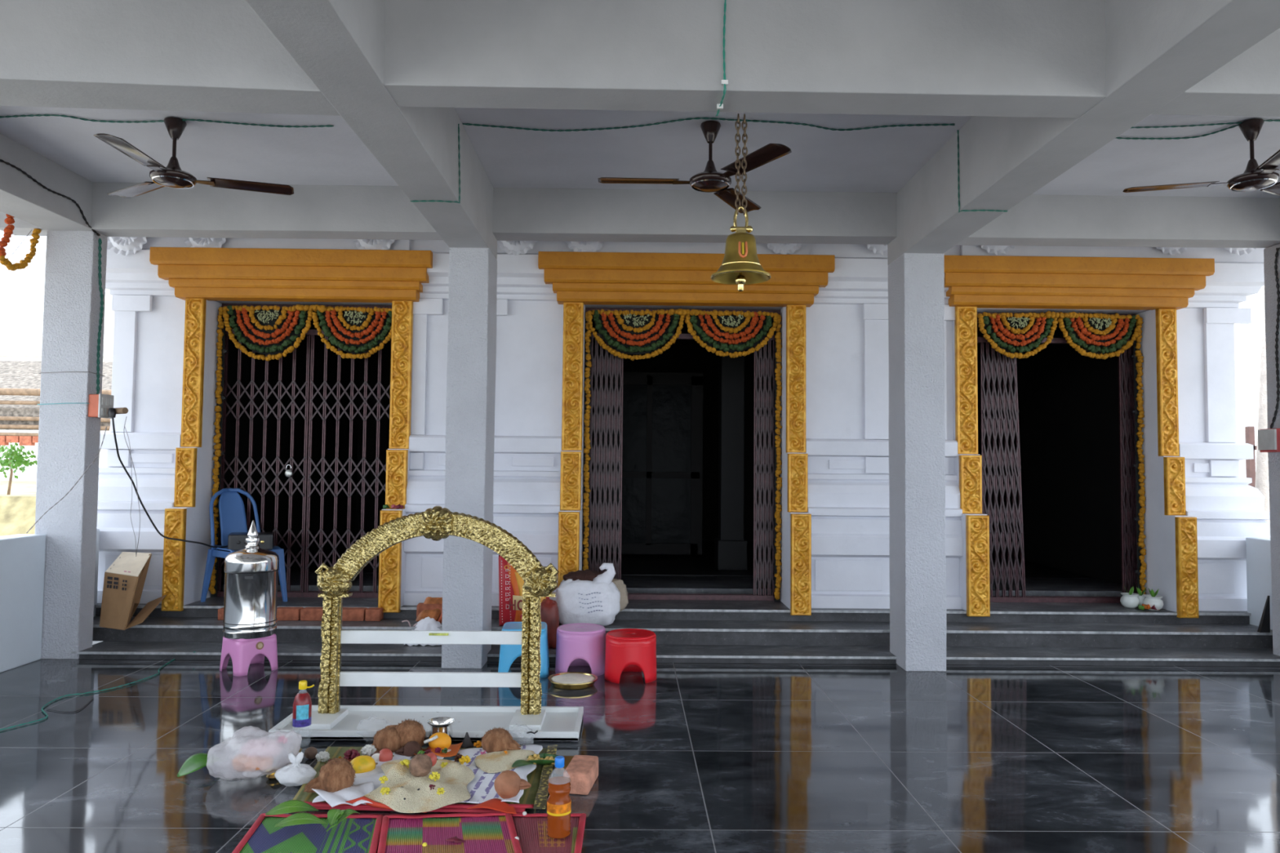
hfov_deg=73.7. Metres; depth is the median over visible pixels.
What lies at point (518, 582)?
print
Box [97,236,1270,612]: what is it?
wall
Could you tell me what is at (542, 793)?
cloth border
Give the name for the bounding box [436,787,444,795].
flower
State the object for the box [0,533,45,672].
parapet
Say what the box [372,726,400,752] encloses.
coconut
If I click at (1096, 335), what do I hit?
garland
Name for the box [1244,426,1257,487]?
gate post
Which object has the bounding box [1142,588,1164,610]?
clay pot
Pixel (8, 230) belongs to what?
garland
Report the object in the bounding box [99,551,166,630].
cardboard box
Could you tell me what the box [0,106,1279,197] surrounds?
ceiling
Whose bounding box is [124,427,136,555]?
wire
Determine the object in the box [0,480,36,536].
bank
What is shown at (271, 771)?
brass lamp
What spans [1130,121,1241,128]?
wire
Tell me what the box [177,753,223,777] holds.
banana leaf
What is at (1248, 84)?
trim
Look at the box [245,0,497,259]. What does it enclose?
trim
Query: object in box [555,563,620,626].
plastic bag
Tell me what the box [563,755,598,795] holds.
brick
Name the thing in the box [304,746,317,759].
nut
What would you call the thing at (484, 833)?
floor mat
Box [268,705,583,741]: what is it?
platform
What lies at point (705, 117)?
wire
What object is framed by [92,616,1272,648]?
step
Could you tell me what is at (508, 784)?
coconut
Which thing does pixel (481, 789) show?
cloth
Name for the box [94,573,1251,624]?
step
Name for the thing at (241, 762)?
packet
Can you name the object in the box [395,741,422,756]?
coconut
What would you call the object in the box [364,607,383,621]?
brick
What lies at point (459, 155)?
wire
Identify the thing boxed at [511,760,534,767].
leaf
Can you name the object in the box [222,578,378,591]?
trim
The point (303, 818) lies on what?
leaf
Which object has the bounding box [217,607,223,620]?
brick
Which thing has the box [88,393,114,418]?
box
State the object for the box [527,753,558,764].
leaf plate
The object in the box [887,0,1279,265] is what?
trim
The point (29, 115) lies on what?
wire
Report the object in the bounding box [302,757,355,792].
coconut
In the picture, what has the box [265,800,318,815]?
leaf
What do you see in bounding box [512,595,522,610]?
print
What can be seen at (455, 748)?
cloth
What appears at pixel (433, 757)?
fruit
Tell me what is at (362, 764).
mango
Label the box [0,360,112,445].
building
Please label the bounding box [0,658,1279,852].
floor
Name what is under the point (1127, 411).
gate
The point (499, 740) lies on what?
coconut
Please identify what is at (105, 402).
switch plate
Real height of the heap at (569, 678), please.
0.036 m
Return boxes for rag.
[404,617,441,646]
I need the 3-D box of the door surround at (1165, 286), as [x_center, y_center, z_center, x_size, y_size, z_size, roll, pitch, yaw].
[3.258,0.070,6.426,2.050,2.668,0.283,1,-3,-1]
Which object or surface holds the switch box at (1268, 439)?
attached to the pillar at (1270, 289)
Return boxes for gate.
[213,303,391,597]
[582,307,781,600]
[977,312,1145,603]
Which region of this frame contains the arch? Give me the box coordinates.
[268,506,583,741]
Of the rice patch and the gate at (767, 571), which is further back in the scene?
the gate at (767, 571)
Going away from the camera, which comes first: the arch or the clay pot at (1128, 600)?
the arch
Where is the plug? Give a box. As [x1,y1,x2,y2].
[115,407,128,413]
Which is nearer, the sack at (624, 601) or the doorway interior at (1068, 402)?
the sack at (624, 601)
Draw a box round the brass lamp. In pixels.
[266,767,279,780]
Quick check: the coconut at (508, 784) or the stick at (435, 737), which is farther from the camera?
the stick at (435, 737)
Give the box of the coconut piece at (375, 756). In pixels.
[370,751,379,761]
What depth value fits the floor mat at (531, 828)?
2.97 m
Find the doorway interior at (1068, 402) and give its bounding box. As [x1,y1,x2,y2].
[222,315,1131,586]
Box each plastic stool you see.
[219,634,278,676]
[497,622,549,677]
[555,622,605,675]
[604,628,656,684]
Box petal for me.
[445,835,465,843]
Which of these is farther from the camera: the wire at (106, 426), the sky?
the sky
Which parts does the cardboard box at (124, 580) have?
panel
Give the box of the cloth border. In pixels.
[533,745,557,808]
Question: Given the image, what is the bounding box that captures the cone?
[461,732,473,748]
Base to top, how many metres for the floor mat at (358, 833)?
0.016 m
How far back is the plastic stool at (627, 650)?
5.10 m
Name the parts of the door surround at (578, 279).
carved panel, carved panel, carved panel, carved panel, carved panel, carved panel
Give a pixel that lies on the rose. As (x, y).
(437, 749)
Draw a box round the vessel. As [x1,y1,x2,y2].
[426,716,455,740]
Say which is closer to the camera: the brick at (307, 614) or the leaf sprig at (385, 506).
the brick at (307, 614)
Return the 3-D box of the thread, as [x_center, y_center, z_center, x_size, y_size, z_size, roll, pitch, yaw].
[-1.593,1.381,5.924,0.122,0.072,0.010,1,-3,-1]
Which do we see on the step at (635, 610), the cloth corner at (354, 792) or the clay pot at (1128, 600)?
the clay pot at (1128, 600)
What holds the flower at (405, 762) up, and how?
on the cloth at (481, 789)
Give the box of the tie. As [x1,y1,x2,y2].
[526,730,537,734]
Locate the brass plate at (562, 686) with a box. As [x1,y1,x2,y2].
[547,671,597,689]
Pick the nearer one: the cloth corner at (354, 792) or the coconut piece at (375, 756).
the cloth corner at (354, 792)
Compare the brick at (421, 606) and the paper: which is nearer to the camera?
the paper
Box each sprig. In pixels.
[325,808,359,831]
[382,504,389,509]
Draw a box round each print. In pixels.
[507,562,522,622]
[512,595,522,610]
[514,571,546,603]
[577,591,603,613]
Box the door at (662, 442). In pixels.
[596,372,702,555]
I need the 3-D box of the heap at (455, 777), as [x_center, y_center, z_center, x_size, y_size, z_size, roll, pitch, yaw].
[-0.860,1.381,3.359,0.435,0.054,0.559,1,-3,-1]
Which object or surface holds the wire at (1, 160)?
attached to the trim at (21, 197)
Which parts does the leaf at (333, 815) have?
stem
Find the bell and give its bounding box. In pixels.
[710,113,770,291]
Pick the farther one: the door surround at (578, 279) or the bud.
the door surround at (578, 279)
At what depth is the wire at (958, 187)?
4.61 m
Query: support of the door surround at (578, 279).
attached to the wall
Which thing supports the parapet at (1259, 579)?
on the floor at (697, 757)
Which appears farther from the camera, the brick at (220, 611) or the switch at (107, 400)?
the brick at (220, 611)
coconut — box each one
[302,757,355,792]
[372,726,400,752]
[386,718,426,747]
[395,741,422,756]
[408,753,432,777]
[480,727,521,752]
[493,769,531,799]
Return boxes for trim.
[0,133,98,232]
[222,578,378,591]
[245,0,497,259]
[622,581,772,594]
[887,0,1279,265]
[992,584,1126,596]
[1151,27,1279,116]
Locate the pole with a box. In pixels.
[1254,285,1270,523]
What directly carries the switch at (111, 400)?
attached to the box at (99, 406)
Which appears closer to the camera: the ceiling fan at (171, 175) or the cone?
the cone
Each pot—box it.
[222,520,279,639]
[1120,586,1139,608]
[1136,586,1146,607]
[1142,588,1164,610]
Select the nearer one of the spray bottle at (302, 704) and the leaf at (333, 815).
the leaf at (333, 815)
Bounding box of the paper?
[240,737,282,758]
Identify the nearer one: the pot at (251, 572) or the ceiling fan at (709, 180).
the ceiling fan at (709, 180)
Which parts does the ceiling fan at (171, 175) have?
blade, blade, blade arm, blade arm, motor, down rod, blade arm, blade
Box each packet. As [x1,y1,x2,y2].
[231,754,273,772]
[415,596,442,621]
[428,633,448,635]
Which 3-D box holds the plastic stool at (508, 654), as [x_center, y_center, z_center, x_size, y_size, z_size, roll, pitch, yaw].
[-0.723,1.389,5.334,0.310,0.287,0.310,1,-3,-5]
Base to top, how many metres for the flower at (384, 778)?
0.029 m
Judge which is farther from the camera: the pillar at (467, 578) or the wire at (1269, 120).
the pillar at (467, 578)
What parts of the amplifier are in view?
panel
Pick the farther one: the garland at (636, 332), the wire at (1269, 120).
the garland at (636, 332)
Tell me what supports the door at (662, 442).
in the doorway interior at (1068, 402)
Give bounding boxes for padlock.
[284,464,292,477]
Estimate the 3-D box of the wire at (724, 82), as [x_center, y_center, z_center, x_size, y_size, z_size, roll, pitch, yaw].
[0.312,-1.432,3.276,0.024,0.408,0.232,1,-3,-2]
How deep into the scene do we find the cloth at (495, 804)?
3.16 m
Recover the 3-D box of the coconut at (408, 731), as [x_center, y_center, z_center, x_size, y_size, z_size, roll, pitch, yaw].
[-1.044,1.386,3.829,0.160,0.157,0.188,2,-3,-32]
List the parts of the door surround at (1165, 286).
carved panel, carved panel, carved panel, carved panel, carved panel, carved panel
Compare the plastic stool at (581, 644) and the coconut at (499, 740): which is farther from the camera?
the plastic stool at (581, 644)
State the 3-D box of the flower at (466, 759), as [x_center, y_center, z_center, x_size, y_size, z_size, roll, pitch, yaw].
[-0.740,1.403,3.589,0.044,0.037,0.052,0,-3,20]
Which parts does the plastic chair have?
leg, frame, seat, leg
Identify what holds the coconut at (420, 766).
on the heap at (455, 777)
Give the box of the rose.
[435,747,441,752]
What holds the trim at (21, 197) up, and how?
attached to the ceiling at (880, 159)
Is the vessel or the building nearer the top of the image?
the building
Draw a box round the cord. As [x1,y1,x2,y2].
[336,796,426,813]
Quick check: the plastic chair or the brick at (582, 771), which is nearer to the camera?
the brick at (582, 771)
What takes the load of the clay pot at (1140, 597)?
on the step at (635, 610)
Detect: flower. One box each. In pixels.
[277,735,288,743]
[315,751,329,761]
[343,749,359,759]
[360,744,376,755]
[378,775,387,783]
[380,786,390,795]
[395,504,403,509]
[399,759,409,768]
[428,772,439,781]
[428,784,435,790]
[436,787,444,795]
[440,762,448,768]
[453,754,462,761]
[458,755,471,764]
[473,740,481,747]
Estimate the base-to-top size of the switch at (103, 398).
0.048 m
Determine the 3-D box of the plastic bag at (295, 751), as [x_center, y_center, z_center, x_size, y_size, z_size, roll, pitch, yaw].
[-1.486,1.421,3.674,0.056,0.062,0.056,1,-3,-1]
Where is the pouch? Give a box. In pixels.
[274,751,316,786]
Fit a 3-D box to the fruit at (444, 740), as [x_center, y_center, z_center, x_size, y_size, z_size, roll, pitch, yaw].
[-0.889,1.400,3.790,0.104,0.080,0.081,0,-3,9]
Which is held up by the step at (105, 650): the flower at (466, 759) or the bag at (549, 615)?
the bag at (549, 615)
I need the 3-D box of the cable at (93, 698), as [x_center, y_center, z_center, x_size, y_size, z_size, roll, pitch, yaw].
[-2.949,1.471,4.491,0.172,0.004,0.237,-1,-3,28]
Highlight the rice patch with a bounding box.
[474,749,534,773]
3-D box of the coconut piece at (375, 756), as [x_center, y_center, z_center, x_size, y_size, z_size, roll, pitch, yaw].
[-1.119,1.416,3.640,0.058,0.058,0.038,1,-3,-1]
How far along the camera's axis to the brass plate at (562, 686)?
4.93 m
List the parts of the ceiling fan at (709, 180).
blade, blade arm, motor, down rod, blade arm, blade arm, blade, blade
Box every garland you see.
[0,213,41,271]
[208,303,391,596]
[582,308,782,600]
[977,311,1146,594]
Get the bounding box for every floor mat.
[231,813,383,852]
[293,746,546,813]
[377,812,522,852]
[511,813,586,852]
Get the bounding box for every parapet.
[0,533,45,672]
[93,528,99,617]
[1245,537,1272,630]
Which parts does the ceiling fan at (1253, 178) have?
blade, blade arm, down rod, motor, blade, blade arm, blade, blade arm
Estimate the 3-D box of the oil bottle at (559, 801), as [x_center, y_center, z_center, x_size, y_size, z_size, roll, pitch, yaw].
[-0.282,1.290,2.981,0.085,0.265,0.085,1,-3,-1]
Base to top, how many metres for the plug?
0.044 m
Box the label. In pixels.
[296,704,308,719]
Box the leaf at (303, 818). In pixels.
[274,812,326,826]
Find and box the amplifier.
[227,532,274,551]
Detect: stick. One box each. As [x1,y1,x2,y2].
[423,735,438,743]
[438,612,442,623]
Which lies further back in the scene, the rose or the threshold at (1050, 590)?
the threshold at (1050, 590)
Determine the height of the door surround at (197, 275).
2.656 m
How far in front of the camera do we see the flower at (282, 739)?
3.53 m
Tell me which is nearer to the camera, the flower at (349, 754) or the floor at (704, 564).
the flower at (349, 754)
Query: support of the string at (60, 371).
attached to the pillar at (68, 439)
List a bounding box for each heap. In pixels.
[363,759,474,813]
[551,673,595,684]
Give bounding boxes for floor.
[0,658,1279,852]
[284,537,1095,578]
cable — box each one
[0,651,195,730]
[46,697,93,712]
[107,408,227,548]
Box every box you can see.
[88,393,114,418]
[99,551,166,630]
[1257,428,1279,452]
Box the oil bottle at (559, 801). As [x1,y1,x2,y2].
[546,755,571,838]
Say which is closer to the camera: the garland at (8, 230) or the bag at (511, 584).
the garland at (8, 230)
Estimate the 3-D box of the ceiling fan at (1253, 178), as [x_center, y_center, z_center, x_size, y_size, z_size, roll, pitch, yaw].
[3.203,-1.432,4.337,1.146,0.353,0.894,1,-3,-1]
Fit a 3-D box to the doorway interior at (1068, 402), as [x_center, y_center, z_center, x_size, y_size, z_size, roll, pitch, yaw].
[0.223,0.510,9.515,8.700,3.833,5.250,1,-3,-1]
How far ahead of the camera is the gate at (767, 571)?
6.73 m
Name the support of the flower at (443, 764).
on the heap at (455, 777)
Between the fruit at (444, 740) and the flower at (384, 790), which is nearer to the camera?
the flower at (384, 790)
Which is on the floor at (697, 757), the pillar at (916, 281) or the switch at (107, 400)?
the pillar at (916, 281)
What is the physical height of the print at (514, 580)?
0.451 m
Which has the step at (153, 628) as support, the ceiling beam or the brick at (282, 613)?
the brick at (282, 613)
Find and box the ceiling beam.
[0,182,1279,248]
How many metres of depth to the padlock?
6.65 m
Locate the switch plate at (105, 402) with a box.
[97,393,114,418]
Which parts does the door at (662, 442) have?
glass pane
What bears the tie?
attached to the clear bag
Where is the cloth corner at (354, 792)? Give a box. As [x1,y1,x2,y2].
[311,782,373,807]
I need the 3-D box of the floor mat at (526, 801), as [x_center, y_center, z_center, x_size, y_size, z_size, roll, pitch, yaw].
[-0.901,1.437,3.507,1.014,0.018,0.715,1,-3,-1]
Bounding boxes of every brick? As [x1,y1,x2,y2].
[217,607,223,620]
[276,606,303,620]
[300,607,323,621]
[342,607,368,621]
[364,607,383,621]
[416,602,442,622]
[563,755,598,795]
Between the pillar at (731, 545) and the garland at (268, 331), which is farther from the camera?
the pillar at (731, 545)
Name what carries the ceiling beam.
attached to the ceiling at (880, 159)
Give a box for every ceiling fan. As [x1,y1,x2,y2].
[93,116,293,197]
[597,120,791,213]
[1122,118,1279,195]
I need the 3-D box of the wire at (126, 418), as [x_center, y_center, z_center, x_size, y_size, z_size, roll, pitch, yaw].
[-3.406,0.415,5.780,0.091,0.954,0.237,1,-3,-6]
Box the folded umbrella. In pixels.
[1257,595,1270,632]
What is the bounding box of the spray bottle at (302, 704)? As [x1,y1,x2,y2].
[292,680,314,727]
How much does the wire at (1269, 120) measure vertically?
0.012 m
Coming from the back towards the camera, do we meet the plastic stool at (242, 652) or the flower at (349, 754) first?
the plastic stool at (242, 652)
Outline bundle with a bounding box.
[563,568,602,581]
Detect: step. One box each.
[71,640,1279,666]
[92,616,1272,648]
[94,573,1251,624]
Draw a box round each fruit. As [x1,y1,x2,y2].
[378,748,394,761]
[426,752,438,766]
[428,732,451,750]
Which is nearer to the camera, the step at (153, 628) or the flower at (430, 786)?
the flower at (430, 786)
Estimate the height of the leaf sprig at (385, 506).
0.035 m
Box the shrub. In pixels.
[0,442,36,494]
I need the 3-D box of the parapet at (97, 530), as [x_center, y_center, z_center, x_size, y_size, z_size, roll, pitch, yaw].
[-4.028,1.131,5.983,0.160,0.800,0.500,1,-3,-1]
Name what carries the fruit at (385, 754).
on the cloth at (481, 789)
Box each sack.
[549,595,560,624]
[612,578,628,611]
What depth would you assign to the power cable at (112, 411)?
5.89 m
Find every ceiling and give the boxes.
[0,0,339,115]
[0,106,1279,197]
[311,315,982,345]
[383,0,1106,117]
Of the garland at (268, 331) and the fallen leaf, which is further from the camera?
the garland at (268, 331)
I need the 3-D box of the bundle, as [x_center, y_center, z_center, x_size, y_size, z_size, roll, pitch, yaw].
[-0.395,1.067,6.059,0.305,0.102,0.208,1,-3,-1]
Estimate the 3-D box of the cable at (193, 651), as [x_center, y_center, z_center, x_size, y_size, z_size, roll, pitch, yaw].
[-3.038,1.460,4.837,0.208,0.062,1.626,0,-3,4]
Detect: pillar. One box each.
[35,230,107,659]
[441,247,497,668]
[715,350,747,570]
[888,253,946,671]
[1263,243,1279,656]
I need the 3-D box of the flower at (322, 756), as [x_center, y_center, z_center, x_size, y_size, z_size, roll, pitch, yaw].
[-1.369,1.427,3.683,0.059,0.048,0.058,1,-3,-1]
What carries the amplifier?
on the plastic chair
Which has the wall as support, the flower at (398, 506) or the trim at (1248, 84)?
the flower at (398, 506)
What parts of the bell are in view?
chain, rim moulding, chain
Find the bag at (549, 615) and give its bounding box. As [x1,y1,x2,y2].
[540,598,559,648]
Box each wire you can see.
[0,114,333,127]
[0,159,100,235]
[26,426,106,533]
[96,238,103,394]
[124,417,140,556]
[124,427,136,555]
[409,124,460,203]
[462,116,955,131]
[715,0,728,115]
[956,129,1007,212]
[1115,119,1279,139]
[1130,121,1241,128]
[1270,247,1279,428]
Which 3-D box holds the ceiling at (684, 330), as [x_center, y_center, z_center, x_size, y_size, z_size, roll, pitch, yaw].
[0.235,-1.354,9.974,8.700,0.200,4.600,1,-3,-1]
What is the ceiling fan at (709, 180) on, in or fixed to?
hanging from the ceiling at (880, 159)
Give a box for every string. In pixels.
[37,403,89,404]
[38,371,105,376]
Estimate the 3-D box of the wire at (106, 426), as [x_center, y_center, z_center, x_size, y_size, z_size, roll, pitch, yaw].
[-3.733,0.345,5.546,0.471,0.700,0.038,1,-3,-6]
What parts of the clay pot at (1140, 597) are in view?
pot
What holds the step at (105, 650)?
on the floor at (697, 757)
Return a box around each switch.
[101,408,105,415]
[102,397,105,404]
[105,398,109,405]
[109,398,113,405]
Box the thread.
[401,620,417,626]
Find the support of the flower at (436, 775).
on the heap at (455, 777)
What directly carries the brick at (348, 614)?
on the step at (153, 628)
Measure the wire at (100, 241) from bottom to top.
1.052 m
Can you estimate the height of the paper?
0.084 m
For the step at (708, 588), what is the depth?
6.96 m
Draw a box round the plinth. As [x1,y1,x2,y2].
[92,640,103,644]
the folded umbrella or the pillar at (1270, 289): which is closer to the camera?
the pillar at (1270, 289)
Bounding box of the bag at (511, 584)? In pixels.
[498,555,549,626]
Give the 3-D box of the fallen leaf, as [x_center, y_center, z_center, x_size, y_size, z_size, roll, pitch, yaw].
[3.761,1.357,6.403,0.030,0.029,0.074,1,-3,-1]
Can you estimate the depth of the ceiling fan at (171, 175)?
4.58 m
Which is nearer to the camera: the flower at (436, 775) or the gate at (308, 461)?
the flower at (436, 775)
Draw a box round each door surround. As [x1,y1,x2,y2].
[149,247,432,613]
[537,251,835,615]
[944,255,1214,617]
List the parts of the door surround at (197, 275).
carved panel, carved panel, carved panel, carved panel, carved panel, carved panel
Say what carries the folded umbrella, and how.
on the step at (153, 628)
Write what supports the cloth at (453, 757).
on the floor mat at (526, 801)
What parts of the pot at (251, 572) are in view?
lid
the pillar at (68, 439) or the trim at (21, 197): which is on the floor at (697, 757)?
the pillar at (68, 439)
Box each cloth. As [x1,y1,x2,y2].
[311,744,542,804]
[410,751,460,760]
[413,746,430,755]
[424,742,462,757]
[467,798,516,813]
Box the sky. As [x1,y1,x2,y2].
[0,290,114,480]
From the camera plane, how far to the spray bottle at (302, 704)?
3.89 m
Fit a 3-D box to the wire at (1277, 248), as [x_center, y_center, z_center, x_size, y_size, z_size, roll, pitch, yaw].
[4.322,-0.595,5.814,0.020,1.236,0.119,1,-3,-1]
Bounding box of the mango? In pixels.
[351,755,377,773]
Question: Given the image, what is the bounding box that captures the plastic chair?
[200,488,287,602]
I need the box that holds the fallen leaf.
[1137,604,1144,609]
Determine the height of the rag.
0.183 m
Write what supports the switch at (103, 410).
attached to the box at (99, 406)
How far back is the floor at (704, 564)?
8.95 m
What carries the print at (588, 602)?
attached to the plastic bag at (597, 602)
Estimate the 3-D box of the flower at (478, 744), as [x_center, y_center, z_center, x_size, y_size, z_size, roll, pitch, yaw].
[-0.736,1.443,3.875,0.039,0.032,0.037,1,-3,-1]
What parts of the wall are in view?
raised panel, raised panel, raised panel, raised panel, raised panel, raised panel, raised panel, raised panel, raised panel, raised panel, raised panel, raised panel, raised panel, raised panel, raised panel, raised panel, raised panel, raised panel, raised panel, raised panel, raised panel, raised panel, raised panel, raised panel, raised panel, raised panel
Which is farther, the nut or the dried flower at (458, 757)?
the nut
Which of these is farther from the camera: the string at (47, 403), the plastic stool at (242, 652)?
the string at (47, 403)
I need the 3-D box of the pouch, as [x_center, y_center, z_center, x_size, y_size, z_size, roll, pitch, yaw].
[-1.389,1.379,3.440,0.164,0.131,0.115,1,-3,-1]
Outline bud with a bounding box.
[441,747,447,753]
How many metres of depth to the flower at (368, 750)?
3.71 m

